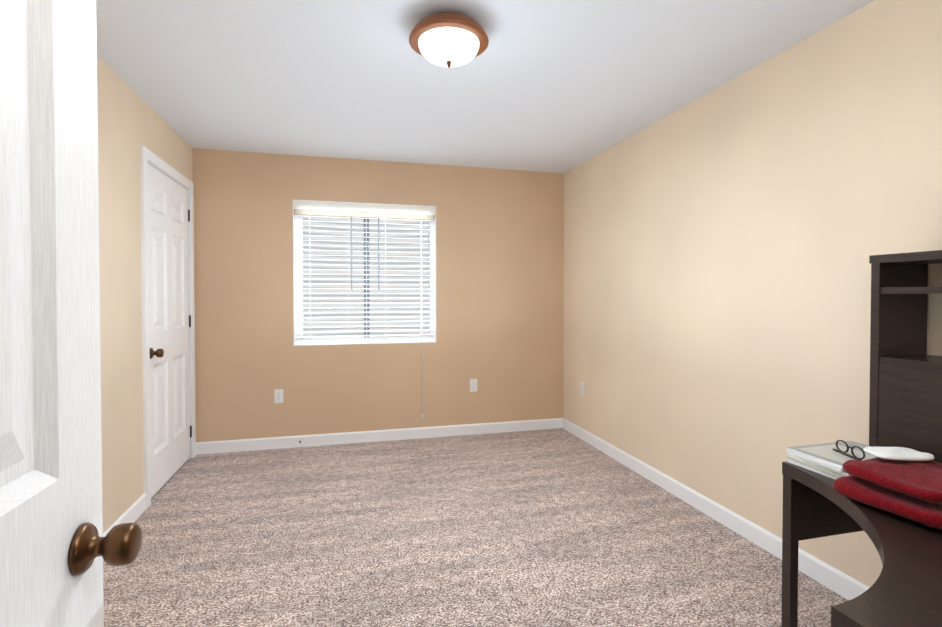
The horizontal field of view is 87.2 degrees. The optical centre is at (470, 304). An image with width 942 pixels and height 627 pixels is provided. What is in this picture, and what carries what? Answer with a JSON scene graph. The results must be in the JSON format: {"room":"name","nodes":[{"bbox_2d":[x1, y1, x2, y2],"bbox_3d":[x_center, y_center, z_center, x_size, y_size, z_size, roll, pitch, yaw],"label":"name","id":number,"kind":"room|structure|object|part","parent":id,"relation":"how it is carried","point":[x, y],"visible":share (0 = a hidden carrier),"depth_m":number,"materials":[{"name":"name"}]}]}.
{"room":"bedroom","nodes":[
{"label":"bedroom","id":0,"kind":"room"},
{"bbox_2d":[97,55,192,532],"bbox_3d":[-1.716,0.019,1.710,0.160,2.440,4.570,0,1,-14],"label":"wall","id":1,"kind":"structure","parent":0,"point":[130,120],"depth_m":2.67,"materials":[{"name":"beige paint"}]},
{"bbox_2d":[103,493,146,536],"bbox_3d":[-1.520,1.198,1.321,0.014,0.095,3.360,0,1,-14],"label":"baseboard","id":2,"kind":"structure","parent":1,"relation":"attached to","point":[135,510],"depth_m":2.76,"materials":[{"name":"white wood"}]},
{"bbox_2d":[140,145,195,507],"bbox_3d":[-2.143,0.134,3.399,0.176,2.155,1.008,0,1,-14],"label":"trim","id":3,"kind":"structure","parent":1,"relation":"attached to","point":[150,157],"depth_m":2.98,"materials":[{"name":"white wood"}]},
{"bbox_2d":[148,162,191,497],"bbox_3d":[-2.062,0.161,3.424,0.104,2.078,0.877,0,1,-14],"label":"closet door","id":4,"kind":"structure","parent":1,"relation":"in","point":[169,318],"depth_m":3.38,"materials":[{"name":"white wood"}]},
{"bbox_3d":[-1.953,0.305,3.074,0.070,0.066,0.066,0,1,-14],"label":"knob","id":5,"kind":"part","parent":4,"relation":"part of","materials":[{"name":"brown metal"}]},
{"bbox_3d":[-2.183,0.154,3.840,0.011,1.768,0.012,0,1,-14],"label":"handle","id":6,"kind":"part","parent":4,"relation":"part of","materials":[{"name":"white wood"}]},
{"bbox_2d":[192,148,563,441],"bbox_3d":[-0.758,-0.024,4.400,3.360,2.440,0.160,0,1,-14],"label":"wall","id":7,"kind":"structure","parent":0,"point":[500,285],"depth_m":4.31,"materials":[{"name":"beige paint"}]},
{"bbox_2d":[274,389,282,402],"bbox_3d":[-1.597,0.765,4.109,0.070,0.115,0.007,0,1,-14],"label":"electrical outlet","id":8,"kind":"object","parent":7,"relation":"attached to","point":[278,395],"visible":1,"depth_m":4.11,"materials":[{"name":"white plastic"}]},
{"bbox_2d":[293,200,435,345],"bbox_3d":[-0.916,-0.264,4.350,1.210,1.220,0.151,0,1,-14],"label":"window","id":9,"kind":"structure","parent":7,"relation":"in","point":[302,244],"depth_m":4.38,"materials":[{"name":"white plastic"}]},
{"bbox_2d":[294,200,434,417],"bbox_3d":[-0.904,0.075,4.308,1.194,1.884,0.092,0,1,-14],"label":"window blinds","id":10,"kind":"object","parent":9,"relation":"attached to","point":[357,210],"visible":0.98,"depth_m":4.30,"materials":[{"name":"white plastic"}]},
{"bbox_3d":[-0.915,-0.438,4.283,0.241,0.620,0.011,0,1,-14],"label":"handle","id":11,"kind":"part","parent":10,"relation":"part of","materials":[{"name":"grey plastic"}]},
{"bbox_3d":[-0.929,-0.264,4.399,0.048,1.136,0.050,0,1,-14],"label":"panel","id":12,"kind":"part","parent":9,"relation":"part of","materials":[{"name":"white plastic"}]},
{"bbox_2d":[196,418,562,454],"bbox_3d":[-0.659,1.149,4.355,3.200,0.095,0.014,0,1,-14],"label":"baseboard","id":13,"kind":"structure","parent":7,"relation":"attached to","point":[224,446],"depth_m":4.30,"materials":[{"name":"white wood"}]},
{"bbox_2d":[470,379,476,391],"bbox_3d":[0.025,0.744,4.528,0.070,0.115,0.007,0,1,-14],"label":"electrical outlet","id":14,"kind":"object","parent":7,"relation":"attached to","point":[473,385],"visible":1,"depth_m":4.53,"materials":[{"name":"white plastic"}]},
{"bbox_2d":[103,428,848,626],"bbox_3d":[-0.109,1.281,2.229,3.520,0.100,4.730,0,1,-14],"label":"floor","id":15,"kind":"structure","parent":0,"point":[559,527],"depth_m":2.49,"materials":[{"name":"carpet"}]},
{"bbox_2d":[781,250,941,626],"bbox_3d":[1.229,0.546,1.010,1.188,1.410,1.364,0,1,-14],"label":"desk","id":16,"kind":"object","parent":15,"relation":"on","point":[905,411],"visible":0.83,"depth_m":1.63,"materials":[{"name":"brown wood"}]},
{"bbox_2d":[786,441,875,479],"bbox_3d":[1.222,0.504,1.598,0.295,0.050,0.208,0,1,-14],"label":"magazines","id":17,"kind":"object","parent":16,"relation":"on","point":[825,459],"visible":0.42,"depth_m":1.59,"materials":[{"name":"white paper"}]},
{"bbox_2d":[833,440,864,459],"bbox_3d":[1.191,0.459,1.561,0.012,0.039,0.120,0,1,1],"label":"glasses","id":18,"kind":"object","parent":17,"relation":"on","point":[848,455],"visible":0.94,"depth_m":1.56,"materials":[{"name":"black plastic"}]},
{"bbox_2d":[833,457,941,528],"bbox_3d":[1.183,0.480,1.310,0.313,0.104,0.277,0,1,-20],"label":"towel","id":19,"kind":"object","parent":16,"relation":"on","point":[911,490],"visible":0.96,"depth_m":1.27,"materials":[{"name":"red fabric"}]},
{"bbox_2d":[863,447,933,460],"bbox_3d":[1.195,0.416,1.384,0.154,0.021,0.119,0,1,-14],"label":"cloth","id":20,"kind":"object","parent":19,"relation":"on","point":[899,453],"visible":1,"depth_m":1.36,"materials":[{"name":"white fabric"}]},
{"bbox_2d":[96,0,873,172],"bbox_3d":[-0.109,-1.259,2.188,3.520,0.100,4.730,0,1,-14],"label":"ceiling","id":21,"kind":"structure","parent":0,"point":[558,86],"depth_m":2.56,"materials":[{"name":"white paint"}]},
{"bbox_2d":[409,12,488,67],"bbox_3d":[-0.095,-1.115,2.136,0.344,0.185,0.344,0,1,-14],"label":"flush-mount light","id":22,"kind":"object","parent":21,"relation":"attached to","point":[447,39],"visible":1,"depth_m":2.05,"materials":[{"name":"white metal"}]},
{"bbox_3d":[-0.095,-1.087,2.137,0.264,0.080,0.264,0,1,-14],"label":"lamp shade","id":23,"kind":"part","parent":22,"relation":"part of","materials":[{"name":"white glass"}]},
{"bbox_2d":[563,0,941,586],"bbox_3d":[1.517,0.004,2.628,0.160,2.440,4.730,0,1,-14],"label":"wall","id":24,"kind":"structure","parent":0,"point":[723,242],"depth_m":2.51,"materials":[{"name":"beige paint"}]},
{"bbox_2d":[580,381,583,395],"bbox_3d":[0.982,0.746,4.377,0.007,0.115,0.070,0,1,-14],"label":"electrical outlet","id":25,"kind":"object","parent":24,"relation":"attached to","point":[581,388],"visible":1,"depth_m":4.36,"materials":[{"name":"white plastic"}]},
{"bbox_2d":[563,418,869,599],"bbox_3d":[1.433,1.177,2.625,0.014,0.095,4.410,0,1,-14],"label":"baseboard","id":26,"kind":"structure","parent":24,"relation":"attached to","point":[844,585],"depth_m":2.69,"materials":[{"name":"white wood"}]},
{"bbox_3d":[0.462,0.047,-0.004,3.200,2.440,0.160,0,1,-14],"label":"wall","id":27,"kind":"structure","parent":0,"visible":0},
{"bbox_2d":[0,0,141,626],"bbox_3d":[-0.463,0.207,0.312,0.174,2.085,0.886,0,1,-14],"label":"entry door","id":28,"kind":"structure","parent":27,"relation":"in","point":[57,548],"depth_m":0.62,"materials":[{"name":"white wood"}]},
{"bbox_3d":[-0.558,0.339,0.680,0.174,0.066,0.066,0,1,-14],"label":"knob","id":29,"kind":"part","parent":28,"relation":"part of","materials":[{"name":"brown metal"}]}
]}

